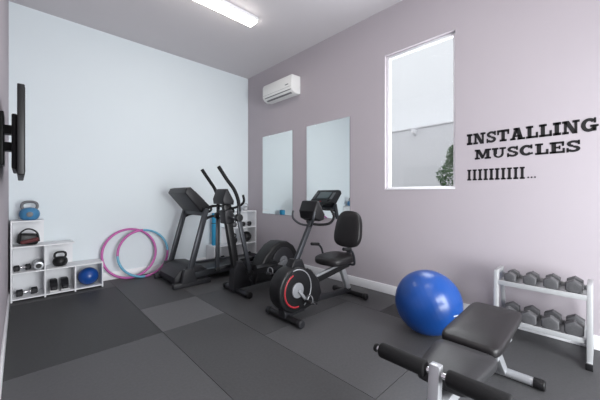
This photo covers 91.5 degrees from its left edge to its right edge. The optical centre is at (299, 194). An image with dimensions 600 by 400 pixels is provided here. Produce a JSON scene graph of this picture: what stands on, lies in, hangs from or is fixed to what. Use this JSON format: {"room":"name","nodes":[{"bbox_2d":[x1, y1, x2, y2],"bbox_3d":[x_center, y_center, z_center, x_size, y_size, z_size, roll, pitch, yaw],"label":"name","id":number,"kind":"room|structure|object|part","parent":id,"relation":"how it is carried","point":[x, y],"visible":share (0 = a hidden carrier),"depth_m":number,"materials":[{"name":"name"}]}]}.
{"room":"home gym","nodes":[
{"label":"home gym","id":0,"kind":"room"},
{"bbox_2d":[0,0,8,354],"bbox_3d":[-1.810,-0.563,0.551,1.650,3.626,6.800,0,0,-44],"label":"wall","id":1,"kind":"structure","parent":0,"point":[4,4],"depth_m":2.61,"materials":[{"name":"paint"}]},
{"bbox_2d":[0,288,9,399],"bbox_3d":[-2.690,1.192,1.589,1.516,0.115,4.050,0,0,-44],"label":"baseboard","id":2,"kind":"structure","parent":1,"relation":"attached to","point":[3,348],"depth_m":2.26,"materials":[{"name":"white"}]},
{"bbox_2d":[0,83,24,180],"bbox_3d":[-2.069,-0.400,2.103,0.124,0.555,1.000,0,0,-44],"label":"television","id":3,"kind":"object","parent":1,"relation":"attached to","point":[16,130],"visible":1,"depth_m":1.89,"materials":[{"name":"black plastic"}]},
{"bbox_3d":[-2.096,-0.390,2.056,0.020,0.360,0.230,0,0,-44],"label":"wall plate","id":4,"kind":"part","parent":3,"relation":"part of","materials":[{"name":"black plastic"}]},
{"bbox_3d":[-2.071,-0.460,2.073,0.050,0.060,0.100,0,0,-44],"label":"arm","id":5,"kind":"part","parent":3,"relation":"part of","materials":[{"name":"black plastic"}]},
{"bbox_3d":[-2.071,-0.340,2.073,0.050,0.060,0.100,0,0,-44],"label":"arm","id":6,"kind":"part","parent":3,"relation":"part of","materials":[{"name":"black plastic"}]},
{"bbox_3d":[-2.039,-0.400,2.132,0.035,0.555,1.000,0,0,-44],"label":"panel","id":7,"kind":"part","parent":3,"relation":"part of","materials":[{"name":"black plastic"}]},
{"bbox_2d":[9,1,247,287],"bbox_3d":[-2.421,-0.563,4.779,3.620,3.626,0.150,0,0,-44],"label":"wall","id":8,"kind":"structure","parent":0,"point":[114,124],"depth_m":4.34,"materials":[{"name":"paint"}]},
{"bbox_2d":[103,257,205,280],"bbox_3d":[-2.316,1.192,4.765,3.454,0.115,0.016,0,0,-44],"label":"baseboard","id":9,"kind":"structure","parent":8,"relation":"attached to","point":[106,276],"depth_m":4.51,"materials":[{"name":"white"}]},
{"bbox_2d":[9,0,401,78],"bbox_3d":[-0.555,-2.426,1.858,5.270,0.100,6.950,0,0,-44],"label":"ceiling","id":10,"kind":"structure","parent":0,"point":[191,30],"depth_m":4.07,"materials":[{"name":"paint"}]},
{"bbox_2d":[194,0,257,26],"bbox_3d":[-1.057,-2.339,3.544,1.220,0.075,0.180,0,0,-44],"label":"strip light","id":11,"kind":"object","parent":10,"relation":"attached to","point":[224,7],"depth_m":3.68,"materials":[{"name":"white plastic"}]},
{"bbox_2d":[1,267,599,399],"bbox_3d":[-0.555,1.310,1.858,5.270,0.120,6.950,0,0,-44],"label":"floor","id":12,"kind":"structure","parent":0,"point":[135,338],"depth_m":2.33,"materials":[{"name":"rubber"}]},
{"bbox_2d":[10,219,102,302],"bbox_3d":[-3.112,0.777,3.780,0.901,0.945,0.295,0,0,-44],"label":"cube shelf","id":13,"kind":"object","parent":12,"relation":"on","point":[20,255],"visible":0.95,"depth_m":3.71,"materials":[{"name":"white wood"}]},
{"bbox_2d":[13,263,30,271],"bbox_3d":[-3.349,0.876,3.522,0.066,0.076,0.153,0,0,30],"label":"dumbbell","id":14,"kind":"object","parent":13,"relation":"on","point":[16,268],"visible":1,"depth_m":3.51,"materials":[{"name":"black metal"}]},
{"bbox_2d":[15,286,37,296],"bbox_3d":[-3.321,1.174,3.549,0.073,0.084,0.193,0,0,35],"label":"dumbbell","id":15,"kind":"object","parent":13,"relation":"on","point":[32,290],"visible":1,"depth_m":3.54,"materials":[{"name":"black rubber"}]},
{"bbox_2d":[16,228,39,244],"bbox_3d":[-3.309,0.502,3.556,0.166,0.206,0.200,0,0,40],"label":"bag","id":16,"kind":"object","parent":13,"relation":"on","point":[22,238],"visible":1,"depth_m":3.51,"materials":[{"name":"black fabric"}]},
{"bbox_3d":[-3.425,0.775,3.680,0.295,0.909,0.006,0,0,-44],"label":"panel","id":17,"kind":"part","parent":13,"relation":"part of","materials":[{"name":"white wood"}]},
{"bbox_2d":[19,201,39,219],"bbox_3d":[-3.315,0.186,3.580,0.194,0.238,0.197,0,0,-44],"label":"kettlebell","id":18,"kind":"object","parent":13,"relation":"on","point":[29,213],"visible":0.98,"depth_m":3.53,"materials":[{"name":"blue plastic"}]},
{"bbox_3d":[-3.316,0.129,3.581,0.172,0.123,0.032,0,0,-44],"label":"handle","id":19,"kind":"part","parent":18,"relation":"part of","materials":[{"name":"grey plastic"}]},
{"bbox_2d":[33,259,43,269],"bbox_3d":[-3.257,0.861,3.635,0.100,0.100,0.245,0,0,-44],"label":"foam roller","id":20,"kind":"object","parent":13,"relation":"on","point":[38,264],"visible":0.99,"depth_m":3.56,"materials":[{"name":"white plastic"}]},
{"bbox_2d":[48,278,58,292],"bbox_3d":[-3.150,1.148,3.733,0.090,0.132,0.239,0,0,-44],"label":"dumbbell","id":21,"kind":"object","parent":13,"relation":"on","point":[53,287],"visible":1,"depth_m":3.69,"materials":[{"name":"grey plastic"}]},
{"bbox_3d":[-3.212,0.927,3.885,0.295,0.606,0.006,0,0,-44],"label":"panel","id":22,"kind":"part","parent":13,"relation":"part of","materials":[{"name":"white wood"}]},
{"bbox_2d":[52,251,67,265],"bbox_3d":[-3.093,0.816,3.767,0.156,0.191,0.156,0,0,-44],"label":"kettlebell","id":23,"kind":"object","parent":13,"relation":"on","point":[59,260],"visible":1,"depth_m":3.73,"materials":[{"name":"black metal"}]},
{"bbox_3d":[-3.093,0.770,3.767,0.138,0.099,0.025,0,0,-44],"label":"handle","id":24,"kind":"part","parent":23,"relation":"part of","materials":[{"name":"black plastic"}]},
{"bbox_2d":[59,276,69,290],"bbox_3d":[-3.071,1.148,3.809,0.090,0.132,0.239,0,0,-44],"label":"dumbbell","id":25,"kind":"object","parent":13,"relation":"on","point":[64,285],"visible":1,"depth_m":3.76,"materials":[{"name":"grey plastic"}]},
{"bbox_3d":[-2.999,1.079,4.089,0.295,0.303,0.006,0,0,-44],"label":"panel","id":26,"kind":"part","parent":13,"relation":"part of","materials":[{"name":"white wood"}]},
{"bbox_2d":[77,267,98,284],"bbox_3d":[-2.873,1.099,3.964,0.237,0.230,0.230,0,0,-44],"label":"medicine ball","id":27,"kind":"object","parent":13,"relation":"on","point":[89,275],"visible":1,"depth_m":3.90,"materials":[{"name":"blue plastic"}]},
{"bbox_2d":[100,228,156,278],"bbox_3d":[-2.560,0.877,4.403,0.753,0.746,0.133,0,0,-44],"label":"hoop","id":28,"kind":"object","parent":12,"relation":"on","point":[126,229],"visible":0.9,"depth_m":4.35},
{"bbox_2d":[116,229,168,277],"bbox_3d":[-2.392,0.887,4.474,0.733,0.725,0.142,0,0,-44],"label":"hoop","id":29,"kind":"object","parent":12,"relation":"on","point":[139,230],"visible":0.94,"depth_m":4.41},
{"bbox_2d":[154,187,251,289],"bbox_3d":[-1.338,0.570,4.675,1.640,1.360,0.800,0,0,-44],"label":"treadmill","id":30,"kind":"object","parent":12,"relation":"on","point":[183,273],"visible":0.75,"depth_m":4.18,"materials":[{"name":"grey plastic"}]},
{"bbox_2d":[160,259,207,283],"bbox_3d":[-1.720,1.095,4.308,0.480,0.210,0.600,0,0,-44],"label":"hood","id":31,"kind":"object","parent":30,"relation":"attached to","point":[172,270],"depth_m":4.17,"materials":[{"name":"grey plastic"}]},
{"bbox_3d":[-1.462,1.117,4.971,1.330,0.085,0.080,0,0,-44],"label":"rail","id":32,"kind":"part","parent":30,"relation":"part of","materials":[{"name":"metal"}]},
{"bbox_3d":[-1.186,0.254,4.322,0.492,0.226,0.038,0,0,-44],"label":"handrail","id":33,"kind":"part","parent":30,"relation":"part of","materials":[{"name":"black plastic"}]},
{"bbox_3d":[-1.054,1.117,4.545,1.330,0.085,0.080,0,0,-44],"label":"rail","id":34,"kind":"part","parent":30,"relation":"part of","materials":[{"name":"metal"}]},
{"bbox_2d":[206,210,255,258],"bbox_3d":[-1.284,0.777,5.533,0.901,0.945,0.295,0,0,-44],"label":"cube shelf","id":35,"kind":"object","parent":12,"relation":"on","point":[249,215],"visible":0.34,"depth_m":5.66,"materials":[{"name":"white wood"}]},
{"bbox_2d":[211,213,215,245],"bbox_3d":[-1.544,0.620,5.309,0.136,0.583,0.136,0,0,-13],"label":"yoga mat","id":36,"kind":"object","parent":35,"relation":"on","point":[213,223],"visible":0.61,"depth_m":5.25,"materials":[{"name":"teal plastic"}]},
{"bbox_3d":[-1.385,0.927,5.637,0.295,0.606,0.006,0,0,-44],"label":"panel","id":37,"kind":"part","parent":35,"relation":"part of","materials":[{"name":"white wood"}]},
{"bbox_3d":[-1.172,0.775,5.841,0.295,0.909,0.006,0,0,-44],"label":"panel","id":38,"kind":"part","parent":35,"relation":"part of","materials":[{"name":"white wood"}]},
{"bbox_2d":[243,203,248,210],"bbox_3d":[-1.068,0.233,5.737,0.118,0.144,0.118,0,0,-44],"label":"kettlebell","id":39,"kind":"object","parent":35,"relation":"on","point":[245,208],"visible":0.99,"depth_m":5.70,"materials":[{"name":"silver metal"}]},
{"bbox_2d":[242,221,250,225],"bbox_3d":[-1.054,0.563,5.723,0.203,0.090,0.078,0,0,-44],"label":"dumbbell","id":40,"kind":"object","parent":35,"relation":"on","point":[248,223],"visible":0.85,"depth_m":5.73,"materials":[{"name":"black metal"}]},
{"bbox_2d":[244,231,250,241],"bbox_3d":[-1.054,0.811,5.723,0.206,0.200,0.206,0,0,-44],"label":"medicine ball","id":41,"kind":"object","parent":35,"relation":"on","point":[247,234],"visible":0.62,"depth_m":5.66,"materials":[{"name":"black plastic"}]},
{"bbox_2d":[201,166,295,298],"bbox_3d":[-0.592,0.459,3.928,1.397,1.582,0.640,0,0,-44],"label":"elliptical trainer","id":42,"kind":"object","parent":12,"relation":"on","point":[275,254],"visible":0.85,"depth_m":3.69,"materials":[{"name":"plastic"}]},
{"bbox_3d":[-1.149,-0.070,3.747,0.262,0.523,0.042,0,0,-44],"label":"swing handle","id":43,"kind":"part","parent":42,"relation":"part of","materials":[{"name":"black plastic"}]},
{"bbox_3d":[-1.076,0.620,3.817,0.060,0.700,0.032,0,0,-44],"label":"swing arm","id":44,"kind":"part","parent":42,"relation":"part of","materials":[{"name":"metal"}]},
{"bbox_3d":[-0.817,-0.070,3.373,0.302,0.523,0.042,0,0,-44],"label":"swing handle","id":45,"kind":"part","parent":42,"relation":"part of","materials":[{"name":"black plastic"}]},
{"bbox_3d":[-0.741,0.923,4.139,0.945,0.143,0.035,0,0,-44],"label":"pedal arm","id":46,"kind":"part","parent":42,"relation":"part of","materials":[{"name":"grey plastic"}]},
{"bbox_3d":[-0.669,0.610,3.515,0.206,0.689,0.032,0,0,-44],"label":"swing arm","id":47,"kind":"part","parent":42,"relation":"part of","materials":[{"name":"metal"}]},
{"bbox_3d":[-0.791,0.861,4.083,0.360,0.072,0.140,0,0,-44],"label":"foot plate","id":48,"kind":"part","parent":42,"relation":"part of","materials":[{"name":"black plastic"}]},
{"bbox_3d":[-0.460,0.887,3.709,0.360,0.072,0.140,0,0,-44],"label":"foot plate","id":49,"kind":"part","parent":42,"relation":"part of","materials":[{"name":"black plastic"}]},
{"bbox_3d":[-0.435,0.957,3.740,0.490,0.064,0.035,0,0,-44],"label":"pedal arm","id":50,"kind":"part","parent":42,"relation":"part of","materials":[{"name":"grey plastic"}]},
{"bbox_3d":[-0.229,0.920,4.081,0.140,0.140,0.012,0,0,-44],"label":"crank trim","id":51,"kind":"part","parent":42,"relation":"part of","materials":[{"name":"grey plastic"}]},
{"bbox_2d":[265,200,367,328],"bbox_3d":[0.199,0.655,3.244,1.264,1.190,0.538,0,0,-44],"label":"exercise bike","id":52,"kind":"object","parent":12,"relation":"on","point":[294,287],"visible":1,"depth_m":3.09,"materials":[{"name":"black plastic"}]},
{"bbox_3d":[0.029,1.006,2.912,0.121,0.137,0.022,0,0,-44],"label":"crank arm","id":53,"kind":"part","parent":52,"relation":"part of","materials":[{"name":"grey paint"}]},
{"bbox_3d":[0.390,0.853,3.422,0.603,0.114,0.035,0,0,-44],"label":"seat rail","id":54,"kind":"part","parent":52,"relation":"part of","materials":[{"name":"silver metal"}]},
{"bbox_3d":[0.336,0.900,3.370,0.717,0.158,0.060,0,0,-44],"label":"seat rail","id":55,"kind":"part","parent":52,"relation":"part of","materials":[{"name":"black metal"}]},
{"bbox_3d":[0.307,1.147,3.342,0.873,0.114,0.050,0,0,-44],"label":"frame","id":56,"kind":"part","parent":52,"relation":"part of","materials":[{"name":"grey metal"}]},
{"bbox_3d":[0.545,1.005,3.571,0.190,0.332,0.050,0,0,-44],"label":"post","id":57,"kind":"part","parent":52,"relation":"part of","materials":[{"name":"silver metal"}]},
{"bbox_3d":[0.500,0.696,3.318,0.234,0.239,0.204,0,0,-44],"label":"seat handle","id":58,"kind":"part","parent":52,"relation":"part of","materials":[{"name":"metal"}]},
{"bbox_2d":[395,270,462,335],"bbox_3d":[1.159,0.968,2.649,0.565,0.564,0.564,0,0,-44],"label":"exercise ball","id":59,"kind":"object","parent":12,"relation":"on","point":[427,301],"visible":0.94,"depth_m":2.45,"materials":[{"name":"blue plastic"}]},
{"bbox_2d":[373,302,545,399],"bbox_3d":[0.967,0.979,1.599,1.276,0.541,0.590,0,0,-44],"label":"weight bench","id":60,"kind":"object","parent":12,"relation":"on","point":[471,347],"visible":1,"depth_m":1.47,"materials":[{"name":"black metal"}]},
{"bbox_3d":[0.549,0.960,1.206,0.105,0.504,0.045,0,0,-44],"label":"post","id":61,"kind":"part","parent":60,"relation":"part of","materials":[{"name":"silver metal"}]},
{"bbox_3d":[0.877,0.915,1.520,0.930,0.060,0.050,0,0,-44],"label":"rail","id":62,"kind":"part","parent":60,"relation":"part of","materials":[{"name":"silver metal"}]},
{"bbox_3d":[1.296,1.060,1.921,0.328,0.337,0.050,0,0,-44],"label":"leg","id":63,"kind":"part","parent":60,"relation":"part of","materials":[{"name":"silver metal"}]},
{"bbox_2d":[493,266,593,371],"bbox_3d":[2.005,0.953,2.428,0.425,0.595,0.620,0,0,-44],"label":"dumbbell rack","id":64,"kind":"object","parent":12,"relation":"on","point":[587,295],"visible":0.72,"depth_m":2.29,"materials":[{"name":"white metal"}]},
{"bbox_2d":[502,301,519,311],"bbox_3d":[1.850,1.016,2.564,0.228,0.120,0.104,0,0,-44],"label":"dumbbell","id":65,"kind":"object","parent":64,"relation":"on","point":[512,305],"depth_m":2.58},
{"bbox_2d":[504,269,519,281],"bbox_3d":[1.857,0.707,2.557,0.203,0.094,0.081,0,0,-44],"label":"dumbbell","id":66,"kind":"object","parent":64,"relation":"on","point":[512,275],"depth_m":2.50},
{"bbox_2d":[521,305,539,324],"bbox_3d":[1.945,1.015,2.465,0.228,0.122,0.106,0,0,-44],"label":"dumbbell","id":67,"kind":"object","parent":64,"relation":"on","point":[530,314],"depth_m":2.40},
{"bbox_2d":[523,271,539,285],"bbox_3d":[1.949,0.704,2.461,0.203,0.100,0.087,0,0,-44],"label":"dumbbell","id":68,"kind":"object","parent":64,"relation":"on","point":[531,278],"depth_m":2.40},
{"bbox_2d":[499,277,586,294],"bbox_3d":[1.999,0.752,2.423,0.240,0.006,0.560,0,0,-44],"label":"tray","id":69,"kind":"object","parent":64,"relation":"on","point":[539,287],"depth_m":2.37,"materials":[{"name":"silver metal"}]},
{"bbox_2d":[541,309,561,330],"bbox_3d":[2.040,1.014,2.366,0.228,0.124,0.107,0,0,-44],"label":"dumbbell","id":70,"kind":"object","parent":64,"relation":"on","point":[552,319],"depth_m":2.31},
{"bbox_2d":[543,273,560,289],"bbox_3d":[2.041,0.702,2.365,0.203,0.106,0.092,0,0,-44],"label":"dumbbell","id":71,"kind":"object","parent":64,"relation":"on","point":[552,281],"depth_m":2.31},
{"bbox_2d":[522,319,585,338],"bbox_3d":[1.999,1.072,2.423,0.240,0.006,0.560,0,0,-44],"label":"tray","id":72,"kind":"object","parent":64,"relation":"on","point":[560,333],"depth_m":2.30,"materials":[{"name":"silver metal"}]},
{"bbox_2d":[565,276,583,293],"bbox_3d":[2.133,0.699,2.269,0.203,0.112,0.097,0,0,-44],"label":"dumbbell","id":73,"kind":"object","parent":64,"relation":"on","point":[574,284],"depth_m":2.21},
{"bbox_2d":[564,314,584,336],"bbox_3d":[2.135,1.013,2.267,0.228,0.126,0.109,0,0,-44],"label":"dumbbell","id":74,"kind":"object","parent":64,"relation":"on","point":[574,325],"depth_m":2.21,"materials":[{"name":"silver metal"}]},
{"bbox_2d":[248,0,599,335],"bbox_3d":[1.292,-0.563,3.630,0.150,3.626,6.950,0,0,-44],"label":"wall","id":75,"kind":"structure","parent":0,"point":[519,63],"depth_m":3.01,"materials":[{"name":"paint"}]},
{"bbox_2d":[263,130,292,215],"bbox_3d":[-0.421,-0.380,5.298,0.014,1.484,0.856,0,0,-44],"label":"wall mirror","id":76,"kind":"object","parent":75,"relation":"attached to","point":[277,148],"visible":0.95,"depth_m":5.26,"materials":[{"name":"clear glass"}]},
{"bbox_2d":[263,74,299,103],"bbox_3d":[-0.335,-1.819,5.068,0.208,0.309,0.780,0,0,-44],"label":"air conditioner","id":77,"kind":"object","parent":75,"relation":"attached to","point":[287,87],"visible":1,"depth_m":4.93,"materials":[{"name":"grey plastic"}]},
{"bbox_2d":[307,116,349,218],"bbox_3d":[0.406,-0.380,4.435,0.014,1.484,0.866,0,0,-44],"label":"wall mirror","id":78,"kind":"object","parent":75,"relation":"attached to","point":[328,143],"visible":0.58,"depth_m":4.39,"materials":[{"name":"clear glass"}]},
{"bbox_2d":[387,57,390,188],"bbox_3d":[1.152,-0.922,3.776,0.050,1.715,0.035,0,0,-44],"label":"frame","id":79,"kind":"object","parent":75,"relation":"attached to","point":[388,59],"visible":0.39,"depth_m":3.76,"materials":[{"name":"white plastic"}]},
{"bbox_2d":[385,188,454,189],"bbox_3d":[1.389,-0.072,3.448,0.062,0.014,0.833,0,0,-44],"label":"sill","id":80,"kind":"structure","parent":75,"relation":"attached to","point":[403,188],"depth_m":3.45,"materials":[{"name":"white"}]},
{"bbox_2d":[389,33,452,59],"bbox_3d":[1.429,-1.762,3.487,0.050,0.035,0.765,0,0,-44],"label":"frame","id":81,"kind":"object","parent":75,"relation":"attached to","point":[449,36],"visible":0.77,"depth_m":3.45,"materials":[{"name":"white plastic"}]},
{"bbox_2d":[389,186,452,188],"bbox_3d":[1.429,-0.083,3.487,0.050,0.035,0.765,0,0,-44],"label":"frame","id":82,"kind":"object","parent":75,"relation":"attached to","point":[423,186],"visible":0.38,"depth_m":3.41,"materials":[{"name":"white"}]},
{"bbox_2d":[256,253,599,350],"bbox_3d":[1.233,1.192,3.572,0.016,0.115,6.650,0,0,-44],"label":"baseboard","id":83,"kind":"structure","parent":75,"relation":"attached to","point":[377,286],"depth_m":3.76,"materials":[{"name":"white"}]},
{"bbox_2d":[453,32,454,187],"bbox_3d":[1.706,-0.922,3.198,0.050,1.715,0.035,0,0,-44],"label":"frame","id":84,"kind":"object","parent":75,"relation":"attached to","point":[453,32],"visible":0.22,"depth_m":3.19,"materials":[{"name":"white plastic"}]},
{"bbox_2d":[467,117,598,180],"bbox_3d":[2.076,-0.391,2.702,0.003,0.481,0.963,0,0,-44],"label":"wall lettering","id":85,"kind":"object","parent":75,"relation":"attached to","point":[572,129],"depth_m":2.72},
{"label":"outside","id":86,"kind":"structure","parent":0,"visible":0},
{"bbox_3d":[0.722,1.465,0.692,26.000,0.170,28.000,0,0,-44],"label":"ground","id":87,"kind":"structure","parent":86,"visible":0},
{"bbox_2d":[391,38,452,186],"bbox_3d":[2.360,-3.200,8.498,1.230,9.100,15.000,0,0,-44],"label":"neighbouring building","id":88,"kind":"structure","parent":87,"relation":"on","point":[422,79],"depth_m":7.58,"materials":[{"name":"grey paint"}]},
{"bbox_2d":[411,129,416,134],"bbox_3d":[2.769,-1.530,7.117,0.150,0.120,0.100,0,0,-44],"label":"wall lamp","id":89,"kind":"object","parent":88,"relation":"attached to","point":[413,131],"visible":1,"depth_m":7.08,"materials":[{"name":"white"}]},
{"bbox_2d":[436,145,452,185],"bbox_3d":[2.280,0.313,4.265,0.630,2.134,0.640,0,0,-21],"label":"cypress shrub","id":90,"kind":"object","parent":87,"relation":"on","point":[449,163],"visible":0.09,"depth_m":4.26,"materials":[{"name":"green plant"}]}
]}

